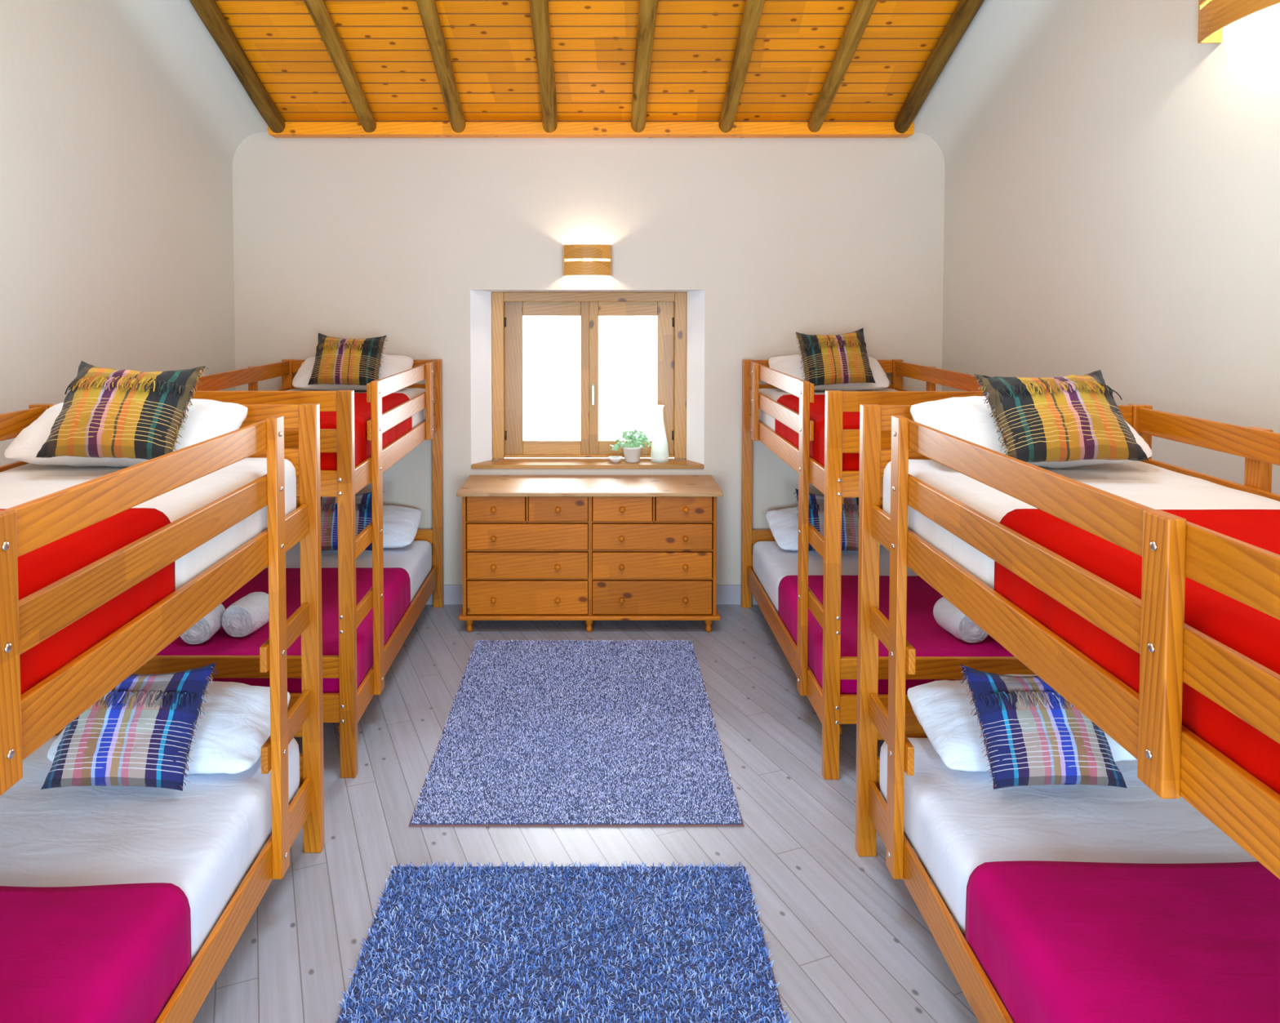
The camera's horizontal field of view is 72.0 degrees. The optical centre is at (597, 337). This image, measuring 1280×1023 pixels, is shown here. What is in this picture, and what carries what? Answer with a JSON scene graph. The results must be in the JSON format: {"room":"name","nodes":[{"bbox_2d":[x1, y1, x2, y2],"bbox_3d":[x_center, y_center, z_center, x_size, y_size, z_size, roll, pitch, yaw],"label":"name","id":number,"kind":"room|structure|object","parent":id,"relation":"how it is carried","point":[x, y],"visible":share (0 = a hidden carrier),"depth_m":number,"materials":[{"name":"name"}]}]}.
{"room":"hostel dormitory room","nodes":[
{"label":"hostel dormitory room","id":0,"kind":"room"},
{"bbox_2d":[0,0,268,466],"bbox_3d":[-2.163,-0.458,1.679,0.266,4.655,7.790,0,2,0],"label":"wall","id":1,"kind":"structure","parent":0,"point":[123,123],"depth_m":4.17,"materials":[{"name":"paint"}]},
{"bbox_2d":[191,604,978,1022],"bbox_3d":[-0.054,1.898,1.780,5.084,0.100,8.220,0,2,0],"label":"floor","id":2,"kind":"structure","parent":0,"point":[850,942],"depth_m":3.08,"materials":[{"name":"grey wood"}]},
{"bbox_2d":[0,403,324,1022],"bbox_3d":[-1.454,1.051,2.053,0.989,1.572,2.065,0,2,0],"label":"bunk bed","id":3,"kind":"object","parent":2,"relation":"on","point":[29,719],"visible":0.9,"depth_m":2.21,"materials":[{"name":"brown wood"}]},
{"bbox_2d":[0,457,296,590],"bbox_3d":[-1.456,0.554,2.048,0.873,0.236,1.953,0,2,0],"label":"mattress","id":4,"kind":"object","parent":3,"relation":"on","point":[20,485],"visible":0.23,"depth_m":2.51,"materials":[{"name":"white fabric"}]},
{"bbox_2d":[0,507,175,694],"bbox_3d":[-1.456,0.556,1.588,0.884,0.256,1.069,0,2,0],"label":"blanket","id":5,"kind":"object","parent":4,"relation":"on","point":[38,568],"visible":0.42,"depth_m":1.80,"materials":[{"name":"red fabric"}]},
{"bbox_2d":[35,360,208,459],"bbox_3d":[-1.447,0.223,2.703,0.422,0.287,0.237,0,2,-1],"label":"cushion","id":6,"kind":"object","parent":4,"relation":"on","point":[105,412],"visible":0.92,"depth_m":2.63,"materials":[{"name":"multicoloured fabric"}]},
{"bbox_2d":[4,398,247,466],"bbox_3d":[-1.520,0.306,2.868,0.687,0.206,0.311,0,2,-1],"label":"pillow","id":7,"kind":"object","parent":4,"relation":"on","point":[206,419],"visible":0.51,"depth_m":2.78,"materials":[{"name":"fabric"}]},
{"bbox_2d":[0,735,299,963],"bbox_3d":[-1.455,1.502,2.081,0.876,0.224,1.954,0,2,0],"label":"mattress","id":8,"kind":"object","parent":3,"relation":"on","point":[202,839],"visible":0.54,"depth_m":2.48,"materials":[{"name":"white fabric"}]},
{"bbox_2d":[0,882,191,1022],"bbox_3d":[-1.457,1.503,1.646,0.885,0.246,1.117,0,2,0],"label":"blanket","id":9,"kind":"object","parent":8,"relation":"on","point":[113,953],"visible":1,"depth_m":2.01,"materials":[{"name":"pink fabric"}]},
{"bbox_2d":[40,662,217,791],"bbox_3d":[-1.421,1.187,2.702,0.436,0.303,0.250,0,2,-3],"label":"cushion","id":10,"kind":"object","parent":8,"relation":"on","point":[140,732],"visible":0.83,"depth_m":2.63,"materials":[{"name":"multicoloured fabric"}]},
{"bbox_2d":[47,680,290,773],"bbox_3d":[-1.390,1.268,2.888,0.687,0.198,0.349,0,2,4],"label":"pillow","id":11,"kind":"object","parent":8,"relation":"on","point":[232,732],"visible":0.48,"depth_m":2.80,"materials":[{"name":"fabric"}]},
{"bbox_2d":[133,359,444,777],"bbox_3d":[-1.476,0.961,4.553,1.004,1.572,2.059,0,2,0],"label":"bunk bed","id":12,"kind":"object","parent":2,"relation":"on","point":[347,707],"visible":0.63,"depth_m":3.77,"materials":[{"name":"brown wood"}]},
{"bbox_2d":[266,540,431,603],"bbox_3d":[-1.478,1.412,4.582,0.891,0.224,1.948,0,2,0],"label":"mattress","id":13,"kind":"object","parent":12,"relation":"on","point":[415,557],"visible":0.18,"depth_m":5.14,"materials":[{"name":"white fabric"}]},
{"bbox_2d":[155,567,410,693],"bbox_3d":[-1.478,1.410,4.225,0.901,0.244,1.268,0,2,0],"label":"blanket","id":14,"kind":"object","parent":13,"relation":"on","point":[397,581],"visible":0.37,"depth_m":4.02,"materials":[{"name":"pink fabric"}]},
{"bbox_2d":[180,603,225,644],"bbox_3d":[-1.716,1.231,3.827,0.154,0.132,0.206,0,2,-6],"label":"rolled towel","id":15,"kind":"object","parent":14,"relation":"on","point":[206,627],"visible":0.61,"depth_m":3.74,"materials":[{"name":"white fabric"}]},
{"bbox_2d":[221,591,269,636],"bbox_3d":[-1.546,1.223,3.907,0.167,0.143,0.206,0,2,8],"label":"rolled towel","id":16,"kind":"object","parent":14,"relation":"on","point":[249,613],"visible":0.95,"depth_m":3.82,"materials":[{"name":"white fabric"}]},
{"bbox_2d":[320,491,384,551],"bbox_3d":[-1.483,1.079,5.203,0.422,0.336,0.210,0,2,-2],"label":"cushion","id":17,"kind":"object","parent":13,"relation":"on","point":[363,502],"visible":0.33,"depth_m":5.15,"materials":[{"name":"multicoloured fabric"}]},
{"bbox_2d":[382,505,421,547],"bbox_3d":[-1.440,1.164,5.395,0.687,0.215,0.361,0,2,0],"label":"pillow","id":18,"kind":"object","parent":13,"relation":"on","point":[400,523],"visible":0.38,"depth_m":5.33,"materials":[{"name":"fabric"}]},
{"bbox_2d":[284,387,426,428],"bbox_3d":[-1.477,0.463,4.548,0.887,0.237,1.945,0,2,0],"label":"mattress","id":19,"kind":"object","parent":12,"relation":"on","point":[411,393],"visible":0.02,"depth_m":5.23,"materials":[{"name":"white fabric"}]},
{"bbox_2d":[307,333,386,385],"bbox_3d":[-1.462,0.131,5.184,0.436,0.309,0.210,0,2,-2],"label":"cushion","id":20,"kind":"object","parent":19,"relation":"on","point":[338,361],"visible":0.95,"depth_m":5.12,"materials":[{"name":"multicoloured fabric"}]},
{"bbox_2d":[292,354,413,391],"bbox_3d":[-1.480,0.212,5.355,0.687,0.218,0.334,0,2,1],"label":"pillow","id":21,"kind":"object","parent":19,"relation":"on","point":[391,365],"visible":0.48,"depth_m":5.26,"materials":[{"name":"fabric"}]},
{"bbox_2d":[320,392,412,470],"bbox_3d":[-1.477,0.460,4.223,0.899,0.258,1.333,0,2,0],"label":"blanket","id":22,"kind":"object","parent":19,"relation":"on","point":[362,413],"visible":0.12,"depth_m":3.98,"materials":[{"name":"red fabric"}]},
{"bbox_2d":[334,859,791,1022],"bbox_3d":[-0.093,1.822,2.116,1.230,0.027,1.772,0,2,0],"label":"shaggy rug","id":23,"kind":"object","parent":2,"relation":"on","point":[485,944],"visible":1,"depth_m":2.60,"materials":[{"name":"blue carpet"}]},
{"bbox_2d":[408,639,744,826],"bbox_3d":[-0.076,1.755,4.114,1.240,0.015,1.780,0,2,0],"label":"rug","id":24,"kind":"object","parent":2,"relation":"on","point":[604,732],"visible":1,"depth_m":3.83,"materials":[{"name":"blue carpet"}]},
{"bbox_2d":[456,475,723,631],"bbox_3d":[-0.042,1.302,5.344,1.540,0.832,0.534,0,2,0],"label":"dresser","id":25,"kind":"object","parent":2,"relation":"on","point":[588,548],"visible":1,"depth_m":5.11,"materials":[{"name":"brown wood"}]},
{"bbox_2d":[741,359,1035,779],"bbox_3d":[1.412,0.961,4.542,1.004,1.572,2.061,0,2,0],"label":"bunk bed","id":26,"kind":"object","parent":2,"relation":"on","point":[833,708],"visible":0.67,"depth_m":3.73,"materials":[{"name":"brown wood"}]},
{"bbox_2d":[759,388,897,431],"bbox_3d":[1.414,0.465,4.536,0.889,0.235,1.950,0,2,0],"label":"mattress","id":27,"kind":"object","parent":26,"relation":"on","point":[773,393],"visible":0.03,"depth_m":5.17,"materials":[{"name":"white fabric"}]},
{"bbox_2d":[774,394,859,471],"bbox_3d":[1.414,0.462,4.168,0.900,0.258,1.243,0,2,0],"label":"blanket","id":28,"kind":"object","parent":27,"relation":"on","point":[851,420],"visible":0.15,"depth_m":3.94,"materials":[{"name":"red fabric"}]},
{"bbox_2d":[768,354,889,391],"bbox_3d":[1.400,0.212,5.345,0.687,0.214,0.334,0,2,-1],"label":"pillow","id":29,"kind":"object","parent":27,"relation":"on","point":[791,365],"visible":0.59,"depth_m":5.25,"materials":[{"name":"fabric"}]},
{"bbox_2d":[795,328,875,386],"bbox_3d":[1.393,0.117,5.176,0.433,0.341,0.216,0,2,-2],"label":"cushion","id":30,"kind":"object","parent":27,"relation":"on","point":[842,358],"visible":0.96,"depth_m":5.11,"materials":[{"name":"multicoloured fabric"}]},
{"bbox_2d":[752,541,918,612],"bbox_3d":[1.412,1.412,4.570,0.896,0.225,1.952,0,2,0],"label":"mattress","id":31,"kind":"object","parent":26,"relation":"on","point":[771,562],"visible":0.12,"depth_m":5.05,"materials":[{"name":"white fabric"}]},
{"bbox_2d":[765,506,882,551],"bbox_3d":[1.400,1.161,5.386,0.688,0.220,0.356,0,2,-4],"label":"pillow","id":32,"kind":"object","parent":31,"relation":"on","point":[783,523],"visible":0.38,"depth_m":5.32,"materials":[{"name":"fabric"}]},
{"bbox_2d":[792,488,858,551],"bbox_3d":[1.381,1.079,5.194,0.426,0.336,0.213,0,2,2],"label":"cushion","id":33,"kind":"object","parent":31,"relation":"on","point":[850,507],"visible":0.34,"depth_m":5.14,"materials":[{"name":"fabric"}]},
{"bbox_2d":[777,575,1013,693],"bbox_3d":[1.413,1.412,4.146,0.901,0.246,1.133,0,2,0],"label":"blanket","id":34,"kind":"object","parent":31,"relation":"on","point":[924,633],"visible":0.35,"depth_m":3.99,"materials":[{"name":"pink fabric"}]},
{"bbox_2d":[933,596,987,642],"bbox_3d":[1.591,1.225,3.847,0.168,0.144,0.216,0,2,-8],"label":"rolled towel","id":35,"kind":"object","parent":34,"relation":"on","point":[951,619],"visible":0.71,"depth_m":3.76,"materials":[{"name":"white fabric"}]},
{"bbox_2d":[855,404,1279,1022],"bbox_3d":[1.397,1.052,2.033,0.989,1.572,2.064,0,2,0],"label":"bunk bed","id":36,"kind":"object","parent":2,"relation":"on","point":[1174,762],"visible":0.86,"depth_m":1.87,"materials":[{"name":"brown wood"}]},
{"bbox_2d":[880,737,1257,935],"bbox_3d":[1.399,1.504,2.061,0.874,0.222,1.952,0,2,0],"label":"mattress","id":37,"kind":"object","parent":36,"relation":"on","point":[955,821],"visible":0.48,"depth_m":2.50,"materials":[{"name":"white fabric"}]},
{"bbox_2d":[906,674,1137,772],"bbox_3d":[1.400,1.256,2.887,0.686,0.210,0.347,0,2,-5],"label":"pillow","id":38,"kind":"object","parent":37,"relation":"on","point":[943,708],"visible":0.39,"depth_m":2.81,"materials":[{"name":"fabric"}]},
{"bbox_2d":[959,664,1127,789],"bbox_3d":[1.351,1.186,2.698,0.412,0.282,0.253,0,2,2],"label":"cushion","id":39,"kind":"object","parent":37,"relation":"on","point":[1033,735],"visible":0.87,"depth_m":2.63,"materials":[{"name":"multicoloured fabric"}]},
{"bbox_2d":[964,860,1279,1022],"bbox_3d":[1.398,1.502,1.681,0.885,0.245,1.225,0,2,0],"label":"blanket","id":40,"kind":"object","parent":37,"relation":"on","point":[1055,941],"visible":0.99,"depth_m":2.03,"materials":[{"name":"pink fabric"}]},
{"bbox_2d":[882,459,1279,589],"bbox_3d":[1.400,0.555,2.026,0.877,0.235,1.953,0,2,0],"label":"mattress","id":41,"kind":"object","parent":36,"relation":"on","point":[1151,486],"visible":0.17,"depth_m":2.45,"materials":[{"name":"white fabric"}]},
{"bbox_2d":[910,395,1151,468],"bbox_3d":[1.390,0.302,2.851,0.687,0.211,0.310,0,2,0],"label":"pillow","id":42,"kind":"object","parent":41,"relation":"on","point":[969,419],"visible":0.27,"depth_m":2.78,"materials":[{"name":"fabric"}]},
{"bbox_2d":[970,369,1148,462],"bbox_3d":[1.386,0.239,2.666,0.421,0.263,0.258,0,2,2],"label":"cushion","id":43,"kind":"object","parent":41,"relation":"on","point":[1071,417],"visible":0.98,"depth_m":2.59,"materials":[{"name":"multicoloured fabric"}]},
{"bbox_2d":[994,508,1279,794],"bbox_3d":[1.399,0.556,1.580,0.885,0.258,1.094,0,2,0],"label":"blanket","id":44,"kind":"object","parent":41,"relation":"on","point":[1254,633],"visible":0.41,"depth_m":1.65,"materials":[{"name":"red fabric"}]},
{"bbox_2d":[214,0,959,120],"bbox_3d":[-0.050,-1.969,1.619,4.740,1.607,7.822,0,2,0],"label":"ceiling","id":45,"kind":"structure","parent":0,"point":[490,43],"depth_m":4.85,"materials":[{"name":"brown wood"}]},
{"bbox_2d":[189,0,285,133],"bbox_3d":[-1.961,-2.010,3.461,0.118,1.654,3.961,0,2,0],"label":"rafter","id":46,"kind":"object","parent":45,"relation":"attached to","point":[208,11],"visible":1,"depth_m":4.77,"materials":[{"name":"brown wood"}]},
{"bbox_2d":[303,0,376,132],"bbox_3d":[-1.403,-2.009,3.461,0.118,1.646,3.958,0,2,0],"label":"rafter","id":47,"kind":"object","parent":45,"relation":"attached to","point":[318,11],"visible":1,"depth_m":4.78,"materials":[{"name":"brown wood"}]},
{"bbox_2d":[416,0,465,133],"bbox_3d":[-0.844,-2.009,3.461,0.112,1.647,3.958,0,2,0],"label":"rafter","id":48,"kind":"object","parent":45,"relation":"attached to","point":[428,9],"visible":1,"depth_m":4.78,"materials":[{"name":"brown wood"}]},
{"bbox_2d":[528,0,557,133],"bbox_3d":[-0.294,-1.712,4.283,0.106,1.002,2.338,0,2,0],"label":"rafter","id":49,"kind":"object","parent":45,"relation":"attached to","point":[539,9],"visible":1,"depth_m":4.77,"materials":[{"name":"brown wood"}]},
{"bbox_2d":[631,0,658,132],"bbox_3d":[0.259,-1.714,4.282,0.109,1.002,2.338,0,2,0],"label":"rafter","id":50,"kind":"object","parent":45,"relation":"attached to","point":[647,11],"visible":1,"depth_m":4.77,"materials":[{"name":"brown wood"}]},
{"bbox_2d":[718,0,764,133],"bbox_3d":[0.778,-2.009,3.461,0.118,1.645,3.958,0,2,0],"label":"rafter","id":51,"kind":"object","parent":45,"relation":"attached to","point":[753,10],"visible":1,"depth_m":4.78,"materials":[{"name":"brown wood"}]},
{"bbox_2d":[807,0,877,132],"bbox_3d":[1.340,-2.011,3.461,0.105,1.645,3.958,0,2,0],"label":"rafter","id":52,"kind":"object","parent":45,"relation":"attached to","point":[860,15],"visible":1,"depth_m":4.75,"materials":[{"name":"brown wood"}]},
{"bbox_2d":[893,0,984,133],"bbox_3d":[1.869,-2.009,3.461,0.118,1.652,3.960,0,2,0],"label":"rafter","id":53,"kind":"object","parent":45,"relation":"attached to","point":[966,11],"visible":1,"depth_m":4.77,"materials":[{"name":"brown wood"}]},
{"bbox_2d":[232,132,945,584],"bbox_3d":[-0.054,0.076,5.792,4.884,3.350,0.430,0,2,0],"label":"wall","id":54,"kind":"structure","parent":0,"point":[408,241],"depth_m":5.55,"materials":[{"name":"paint"}]},
{"bbox_2d":[471,292,703,468],"bbox_3d":[-0.061,0.270,5.723,1.480,1.126,0.302,0,2,0],"label":"window","id":55,"kind":"structure","parent":54,"relation":"in","point":[508,309],"depth_m":5.80,"materials":[{"name":"brown wood"}]},
{"bbox_2d":[608,455,622,462],"bbox_3d":[0.118,0.791,5.687,0.100,0.031,0.100,0,2,0],"label":"dish","id":56,"kind":"object","parent":55,"relation":"on","point":[615,459],"visible":1,"depth_m":5.66,"materials":[{"name":"white ceramic"}]},
{"bbox_2d":[609,429,651,462],"bbox_3d":[0.217,0.702,5.694,0.273,0.209,0.163,0,2,0],"label":"potted plant","id":57,"kind":"object","parent":55,"relation":"on","point":[632,451],"visible":1,"depth_m":5.67,"materials":[{"name":"green plant"}]},
{"bbox_2d":[650,404,668,462],"bbox_3d":[0.405,0.623,5.694,0.120,0.366,0.120,0,2,0],"label":"bottle vase","id":58,"kind":"object","parent":55,"relation":"on","point":[660,449],"visible":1,"depth_m":5.66,"materials":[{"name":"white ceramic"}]},
{"bbox_2d":[563,244,611,275],"bbox_3d":[-0.061,-0.480,5.494,0.300,0.190,0.125,0,2,0],"label":"wall lamp","id":59,"kind":"object","parent":54,"relation":"attached to","point":[587,252],"visible":1,"depth_m":5.44,"materials":[{"name":"brown wood"}]},
{"bbox_2d":[284,120,894,121],"bbox_3d":[-0.040,-1.359,5.492,4.000,0.060,0.075,0,2,0],"label":"trim","id":60,"kind":"structure","parent":54,"relation":"attached to","point":[285,121],"depth_m":5.46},
{"bbox_2d":[267,121,913,137],"bbox_3d":[-0.038,-1.289,5.472,3.975,0.078,0.120,0,2,0],"label":"trim","id":61,"kind":"structure","parent":54,"relation":"attached to","point":[292,129],"depth_m":5.41,"materials":[{"name":"brown wood"}]},
{"bbox_2d":[426,584,764,604],"bbox_3d":[-0.054,1.646,5.624,4.484,0.125,0.018,0,2,0],"label":"baseboard","id":62,"kind":"structure","parent":54,"relation":"attached to","point":[726,594],"depth_m":5.62,"materials":[{"name":"wood"}]},
{"bbox_2d":[912,0,1279,494],"bbox_3d":[2.070,-0.458,1.679,0.236,4.655,7.790,0,2,0],"label":"wall","id":63,"kind":"structure","parent":0,"point":[1112,174],"depth_m":3.67,"materials":[{"name":"paint"}]},
{"bbox_2d":[1197,0,1279,43],"bbox_3d":[2.123,-1.141,2.800,0.130,0.240,0.568,0,2,0],"label":"wall lamp","id":64,"kind":"object","parent":63,"relation":"attached to","point":[1213,15],"visible":1,"depth_m":2.93,"materials":[{"name":"brown wood"}]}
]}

